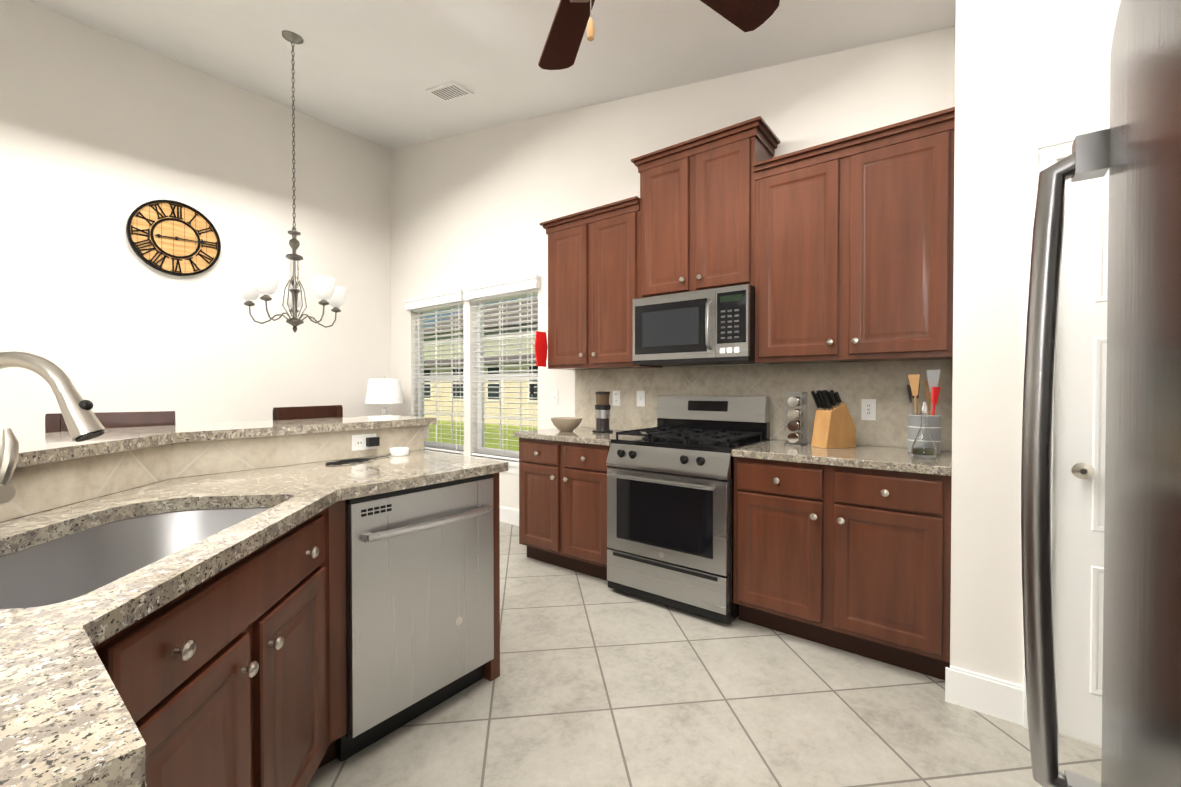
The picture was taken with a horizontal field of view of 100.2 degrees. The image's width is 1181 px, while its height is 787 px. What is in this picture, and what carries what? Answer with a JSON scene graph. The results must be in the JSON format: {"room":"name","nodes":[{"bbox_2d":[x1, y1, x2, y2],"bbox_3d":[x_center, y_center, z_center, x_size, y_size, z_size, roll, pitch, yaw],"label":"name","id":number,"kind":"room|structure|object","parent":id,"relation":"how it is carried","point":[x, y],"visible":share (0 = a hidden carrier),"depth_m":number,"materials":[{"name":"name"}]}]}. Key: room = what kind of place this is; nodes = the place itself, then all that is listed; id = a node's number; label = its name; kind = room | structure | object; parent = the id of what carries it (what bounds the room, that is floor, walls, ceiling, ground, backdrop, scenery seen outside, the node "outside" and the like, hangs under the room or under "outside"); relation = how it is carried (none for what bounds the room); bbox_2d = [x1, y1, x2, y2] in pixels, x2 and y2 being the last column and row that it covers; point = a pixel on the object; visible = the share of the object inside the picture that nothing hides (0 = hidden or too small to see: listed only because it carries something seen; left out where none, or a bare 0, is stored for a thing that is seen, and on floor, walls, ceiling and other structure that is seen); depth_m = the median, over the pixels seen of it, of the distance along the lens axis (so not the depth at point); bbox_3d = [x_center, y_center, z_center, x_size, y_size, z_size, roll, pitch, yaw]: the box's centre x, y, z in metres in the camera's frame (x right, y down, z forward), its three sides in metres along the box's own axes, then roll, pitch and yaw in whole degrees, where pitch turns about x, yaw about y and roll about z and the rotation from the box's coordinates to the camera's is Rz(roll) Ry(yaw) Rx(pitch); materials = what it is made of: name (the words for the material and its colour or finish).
{"room":"kitchen","nodes":[
{"label":"kitchen","id":0,"kind":"room"},
{"bbox_2d":[0,0,390,436],"bbox_3d":[-4.795,-0.900,2.541,0.150,4.200,8.300,1,1,38],"label":"wall","id":1,"kind":"structure","parent":0,"point":[103,136],"depth_m":4.09,"materials":[{"name":"paint"}]},
{"bbox_2d":[126,200,220,275],"bbox_3d":[-3.447,-1.290,4.110,0.042,0.608,0.608,1,1,38],"label":"wall clock","id":2,"kind":"object","parent":1,"relation":"attached to","point":[171,237],"visible":1,"depth_m":4.09,"materials":[{"name":"brown wood"}]},
{"bbox_2d":[27,0,955,148],"bbox_3d":[-2.208,-2.234,0.517,6.700,1.336,8.300,1,1,38],"label":"ceiling","id":3,"kind":"structure","parent":0,"point":[372,70],"depth_m":3.35,"materials":[{"name":"paint"}]},
{"bbox_2d":[236,30,346,331],"bbox_3d":[-2.063,-1.469,3.482,0.682,2.084,0.662,1,1,38],"label":"chandelier","id":4,"kind":"object","parent":3,"relation":"hanging from","point":[264,283],"visible":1,"depth_m":3.43,"materials":[{"name":"grey metal"}]},
{"bbox_2d":[426,81,473,101],"bbox_3d":[-1.131,-2.419,3.963,0.356,0.074,0.200,1,1,38],"label":"ceiling vent","id":5,"kind":"object","parent":3,"relation":"in","point":[449,91],"visible":1,"depth_m":3.94,"materials":[{"name":"white metal"}]},
{"bbox_2d":[538,0,779,69],"bbox_3d":[0.089,-1.451,1.285,1.255,1.016,1.310,1,1,38],"label":"ceiling fan","id":6,"kind":"object","parent":3,"relation":"hanging from","point":[565,36],"visible":1,"depth_m":1.70,"materials":[{"name":"brown wood"}]},
{"bbox_2d":[390,26,955,509],"bbox_3d":[-0.182,-0.919,4.113,5.212,4.200,0.160,1,1,38],"label":"wall","id":7,"kind":"structure","parent":0,"point":[472,208],"depth_m":3.69,"materials":[{"name":"paint"}]},
{"bbox_2d":[418,294,537,473],"bbox_3d":[-1.173,-0.109,4.879,1.960,1.640,0.180,1,1,38],"label":"window","id":8,"kind":"structure","parent":7,"relation":"in","point":[469,380],"depth_m":4.83,"materials":[{"name":"white"}]},
{"bbox_2d":[404,289,464,453],"bbox_3d":[-1.608,-0.212,5.141,0.976,1.610,0.123,1,1,38],"label":"window blinds","id":9,"kind":"object","parent":8,"relation":"attached to","point":[442,300],"visible":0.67,"depth_m":5.12,"materials":[{"name":"white plastic"}]},
{"bbox_2d":[463,274,539,460],"bbox_3d":[-0.810,-0.204,4.522,0.976,1.610,0.123,1,1,38],"label":"window blinds","id":10,"kind":"object","parent":8,"relation":"attached to","point":[512,288],"visible":0.79,"depth_m":4.51,"materials":[{"name":"white plastic"}]},
{"bbox_2d":[500,506,518,525],"bbox_3d":[-1.215,1.102,4.841,2.717,0.140,0.014,1,1,38],"label":"baseboard","id":11,"kind":"structure","parent":7,"relation":"attached to","point":[509,515],"depth_m":4.46,"materials":[{"name":"white"}]},
{"bbox_2d":[551,390,557,403],"bbox_3d":[-0.302,0.030,4.119,0.070,0.115,0.014,1,1,38],"label":"light switch","id":12,"kind":"object","parent":7,"relation":"attached to","point":[554,393],"depth_m":4.12,"materials":[{"name":"white plastic"}]},
{"bbox_2d":[540,196,662,369],"bbox_3d":[0.062,-0.735,3.611,0.863,1.100,0.353,1,1,38],"label":"upper cabinet","id":13,"kind":"object","parent":7,"relation":"attached to","point":[593,273],"visible":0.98,"depth_m":3.46,"materials":[{"name":"brown wood"}]},
{"bbox_2d":[534,330,547,366],"bbox_3d":[-0.368,-0.345,3.723,0.032,0.280,0.145,1,1,38],"label":"oven mitts","id":14,"kind":"object","parent":13,"relation":"hanging from","point":[541,346],"visible":1,"depth_m":3.71,"materials":[{"name":"red fabric"}]},
{"bbox_2d":[612,391,620,405],"bbox_3d":[0.195,0.035,3.724,0.070,0.115,0.008,1,1,38],"label":"outlet","id":15,"kind":"object","parent":7,"relation":"attached to","point":[615,394],"depth_m":3.72,"materials":[{"name":"white plastic"}]},
{"bbox_2d":[637,391,644,406],"bbox_3d":[0.363,0.037,3.590,0.070,0.115,0.014,1,1,38],"label":"light switch","id":16,"kind":"object","parent":7,"relation":"attached to","point":[640,394],"depth_m":3.59,"materials":[{"name":"white plastic"}]},
{"bbox_2d":[631,116,779,297],"bbox_3d":[0.704,-1.067,3.109,0.846,0.920,0.353,1,1,38],"label":"upper cabinet","id":17,"kind":"object","parent":7,"relation":"attached to","point":[697,213],"visible":0.96,"depth_m":2.95,"materials":[{"name":"brown wood"}]},
{"bbox_2d":[633,284,758,365],"bbox_3d":[0.672,-0.396,3.077,0.754,0.418,0.452,1,1,38],"label":"over-the-range microwave","id":18,"kind":"object","parent":17,"relation":"attached to","point":[715,326],"visible":1,"depth_m":2.90,"materials":[{"name":"silver metal"}]},
{"bbox_2d":[753,107,954,363],"bbox_3d":[1.363,-0.723,2.602,0.907,1.100,0.353,1,1,38],"label":"upper cabinet","id":19,"kind":"object","parent":7,"relation":"attached to","point":[854,248],"visible":0.96,"depth_m":2.44,"materials":[{"name":"brown wood"}]},
{"bbox_2d":[861,399,875,419],"bbox_3d":[1.519,0.088,2.697,0.070,0.115,0.009,1,1,38],"label":"outlet","id":20,"kind":"object","parent":7,"relation":"attached to","point":[868,412],"depth_m":2.70,"materials":[{"name":"white plastic"}]},
{"bbox_2d":[307,522,1101,786],"bbox_3d":[-2.208,1.274,0.560,6.700,0.100,8.300,1,1,38],"label":"floor","id":21,"kind":"structure","parent":0,"point":[598,682],"depth_m":1.84,"materials":[{"name":"tile"}]},
{"bbox_2d":[45,411,175,432],"bbox_3d":[-2.026,0.640,2.157,0.420,1.130,0.420,0,1,-32],"label":"bar stool","id":22,"kind":"object","parent":21,"relation":"on","point":[54,422],"visible":0.06,"depth_m":2.01,"materials":[{"name":"brown wood"}]},
{"bbox_2d":[0,425,423,521],"bbox_3d":[-0.906,0.696,1.211,1.750,1.040,2.124,1,1,38],"label":"wall","id":23,"kind":"structure","parent":21,"relation":"on","point":[44,486],"depth_m":1.72,"materials":[{"name":"paint"}]},
{"bbox_2d":[0,415,436,467],"bbox_3d":[-1.085,0.229,1.204,2.030,0.175,2.464,1,1,38],"label":"countertop","id":24,"kind":"structure","parent":23,"relation":"on","point":[41,448],"depth_m":1.77,"materials":[{"name":"stone"}]},
{"bbox_2d":[351,433,376,450],"bbox_3d":[-1.031,0.221,2.254,0.008,0.070,0.115,1,1,38],"label":"outlet","id":25,"kind":"object","parent":23,"relation":"attached to","point":[358,442],"depth_m":2.24,"materials":[{"name":"white plastic"}]},
{"bbox_2d":[366,437,379,446],"bbox_3d":[-0.999,0.221,2.266,0.027,0.040,0.050,1,1,38],"label":"adapter","id":26,"kind":"object","parent":25,"relation":"attached to","point":[372,441],"visible":1,"depth_m":2.25,"materials":[{"name":"black plastic"}]},
{"bbox_2d":[94,500,499,786],"bbox_3d":[-1.044,0.781,0.960,1.597,0.876,1.312,1,1,38],"label":"base cabinet","id":27,"kind":"object","parent":21,"relation":"on","point":[234,674],"depth_m":1.09,"materials":[{"name":"brown wood"}]},
{"bbox_2d":[0,450,507,786],"bbox_3d":[-0.825,0.321,1.211,1.627,0.037,1.987,1,1,38],"label":"countertop","id":28,"kind":"structure","parent":27,"relation":"on","point":[66,719],"depth_m":0.76,"materials":[{"name":"stone"}]},
{"bbox_2d":[0,351,105,503],"bbox_3d":[-1.189,0.108,1.027,0.304,0.391,0.080,0,1,-4],"label":"faucet","id":29,"kind":"object","parent":28,"relation":"on","point":[82,421],"visible":1,"depth_m":1.03,"materials":[{"name":"silver metal"}]},
{"bbox_2d":[0,507,270,608],"bbox_3d":[-1.024,0.451,1.068,0.444,0.216,0.784,0,1,-7],"label":"sink","id":30,"kind":"object","parent":28,"relation":"in","point":[73,566],"visible":0.12,"depth_m":1.26,"materials":[{"name":"silver metal"}]},
{"bbox_2d":[325,453,390,464],"bbox_3d":[-0.985,0.283,2.128,0.084,0.013,0.315,1,1,38],"label":"cable","id":31,"kind":"object","parent":28,"relation":"on","point":[348,461],"visible":1,"depth_m":2.08,"materials":[{"name":"black plastic"}]},
{"bbox_2d":[390,447,408,455],"bbox_3d":[-0.895,0.271,2.313,0.084,0.032,0.084,1,1,38],"label":"smart speaker","id":32,"kind":"object","parent":28,"relation":"on","point":[399,451],"visible":1,"depth_m":2.28},
{"bbox_2d":[273,405,342,420],"bbox_3d":[-1.662,0.633,2.723,0.420,1.130,0.420,0,1,23],"label":"bar stool","id":33,"kind":"object","parent":21,"relation":"on","point":[305,412],"visible":0.08,"depth_m":2.62,"materials":[{"name":"brown wood"}]},
{"bbox_2d":[336,474,493,761],"bbox_3d":[-0.785,0.771,1.968,0.643,0.872,0.596,1,1,38],"label":"dishwasher","id":34,"kind":"object","parent":21,"relation":"on","point":[419,601],"visible":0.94,"depth_m":1.75,"materials":[{"name":"silver metal"}]},
{"bbox_2d":[519,438,610,580],"bbox_3d":[-0.014,0.750,3.496,0.819,0.876,0.656,1,1,38],"label":"base cabinet","id":35,"kind":"object","parent":21,"relation":"on","point":[563,504],"visible":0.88,"depth_m":3.27,"materials":[{"name":"brown wood"}]},
{"bbox_2d":[513,427,646,445],"bbox_3d":[-0.023,0.293,3.498,0.840,0.037,0.636,1,1,38],"label":"countertop","id":36,"kind":"structure","parent":35,"relation":"on","point":[583,435],"depth_m":3.33,"materials":[{"name":"stone"}]},
{"bbox_2d":[551,417,581,431],"bbox_3d":[-0.174,0.225,3.576,0.230,0.095,0.230,1,1,38],"label":"bowl","id":37,"kind":"object","parent":36,"relation":"on","point":[565,424],"visible":1,"depth_m":3.50,"materials":[{"name":"beige ceramic"}]},
{"bbox_2d":[592,391,612,432],"bbox_3d":[0.086,0.129,3.487,0.110,0.288,0.110,1,1,38],"label":"coffee grinder","id":38,"kind":"object","parent":36,"relation":"on","point":[602,410],"visible":1,"depth_m":3.44,"materials":[{"name":"black plastic"}]},
{"bbox_2d":[606,395,769,623],"bbox_3d":[0.575,0.607,2.964,0.754,1.175,0.727,1,1,38],"label":"range","id":39,"kind":"object","parent":21,"relation":"on","point":[670,505],"visible":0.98,"depth_m":2.75,"materials":[{"name":"silver metal"}]},
{"bbox_2d":[733,457,951,679],"bbox_3d":[1.270,0.762,2.500,0.907,0.876,0.656,1,1,38],"label":"base cabinet","id":40,"kind":"object","parent":21,"relation":"on","point":[857,561],"visible":0.98,"depth_m":2.22,"materials":[{"name":"brown wood"}]},
{"bbox_2d":[732,439,951,475],"bbox_3d":[1.271,0.305,2.494,0.905,0.037,0.636,1,1,38],"label":"countertop","id":41,"kind":"structure","parent":40,"relation":"on","point":[898,459],"depth_m":2.30,"materials":[{"name":"stone"}]},
{"bbox_2d":[784,392,806,445],"bbox_3d":[1.136,0.138,2.735,0.090,0.290,0.120,1,1,38],"label":"spice rack","id":42,"kind":"object","parent":41,"relation":"on","point":[797,416],"visible":1,"depth_m":2.71,"materials":[{"name":"silver metal"}]},
{"bbox_2d":[811,390,855,448],"bbox_3d":[1.288,0.132,2.631,0.203,0.303,0.110,0,1,-17],"label":"knife block","id":43,"kind":"object","parent":41,"relation":"on","point":[834,426],"visible":1,"depth_m":2.59,"materials":[{"name":"brown wood"}]},
{"bbox_2d":[905,370,941,454],"bbox_3d":[1.608,0.088,2.386,0.146,0.398,0.150,1,1,38],"label":"utensil crock","id":44,"kind":"object","parent":41,"relation":"on","point":[932,390],"visible":0.62,"depth_m":2.34,"materials":[{"name":"grey"}]},
{"bbox_2d":[911,402,936,457],"bbox_3d":[1.524,0.163,2.257,0.100,0.251,0.100,1,1,38],"label":"oil cruet","id":45,"kind":"object","parent":41,"relation":"on","point":[923,445],"visible":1,"depth_m":2.24,"materials":[{"name":"clear glass"}]},
{"bbox_2d":[1021,0,1180,786],"bbox_3d":[0.869,0.340,0.277,0.910,1.775,0.860,1,1,38],"label":"refrigerator","id":46,"kind":"object","parent":21,"relation":"on","point":[1134,149],"visible":1,"depth_m":0.59,"materials":[{"name":"grey metal"}]},
{"bbox_3d":[-2.533,0.770,4.939,0.450,0.800,1.230,1,1,38],"label":"console table","id":47,"kind":"object","parent":21,"relation":"on","visible":0},
{"bbox_2d":[365,376,402,414],"bbox_3d":[-2.158,0.091,5.177,0.370,0.550,0.370,1,1,38],"label":"table lamp","id":48,"kind":"object","parent":47,"relation":"on","point":[384,391],"visible":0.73,"depth_m":5.04,"materials":[{"name":"white fabric"}]},
{"bbox_2d":[950,0,1120,748],"bbox_3d":[2.137,-0.892,1.883,1.188,4.200,0.840,1,1,38],"label":"wall","id":49,"kind":"structure","parent":0,"point":[1028,73],"depth_m":1.84,"materials":[{"name":"paint"}]},
{"bbox_2d":[945,666,1023,725],"bbox_3d":[1.491,1.138,1.869,0.242,0.140,0.014,1,1,38],"label":"baseboard","id":50,"kind":"structure","parent":49,"relation":"attached to","point":[991,696],"depth_m":1.86,"materials":[{"name":"white wood"}]},
{"bbox_2d":[1024,126,1109,745],"bbox_3d":[1.936,0.163,1.482,0.940,2.100,0.082,1,1,38],"label":"door","id":51,"kind":"structure","parent":49,"relation":"attached to","point":[1078,474],"depth_m":1.71,"materials":[{"name":"white"}]},
{"label":"outside","id":52,"kind":"structure","parent":0,"visible":0},
{"bbox_2d":[424,421,536,450],"bbox_3d":[19.219,1.221,33.394,80.000,0.100,69.850,1,1,38],"label":"ground","id":53,"kind":"structure","parent":52,"point":[488,440],"depth_m":16.60,"materials":[{"name":"green plant"}]},
{"bbox_2d":[424,355,537,427],"bbox_3d":[-5.310,-0.306,25.417,15.800,3.150,6.300,1,1,38],"label":"house","id":54,"kind":"structure","parent":53,"relation":"on","point":[506,421],"depth_m":21.14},
{"bbox_2d":[424,296,537,358],"bbox_3d":[1.941,-2.905,31.467,29.800,8.200,10.800,1,1,38],"label":"house","id":55,"kind":"structure","parent":53,"relation":"on","point":[489,333],"depth_m":32.79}
]}

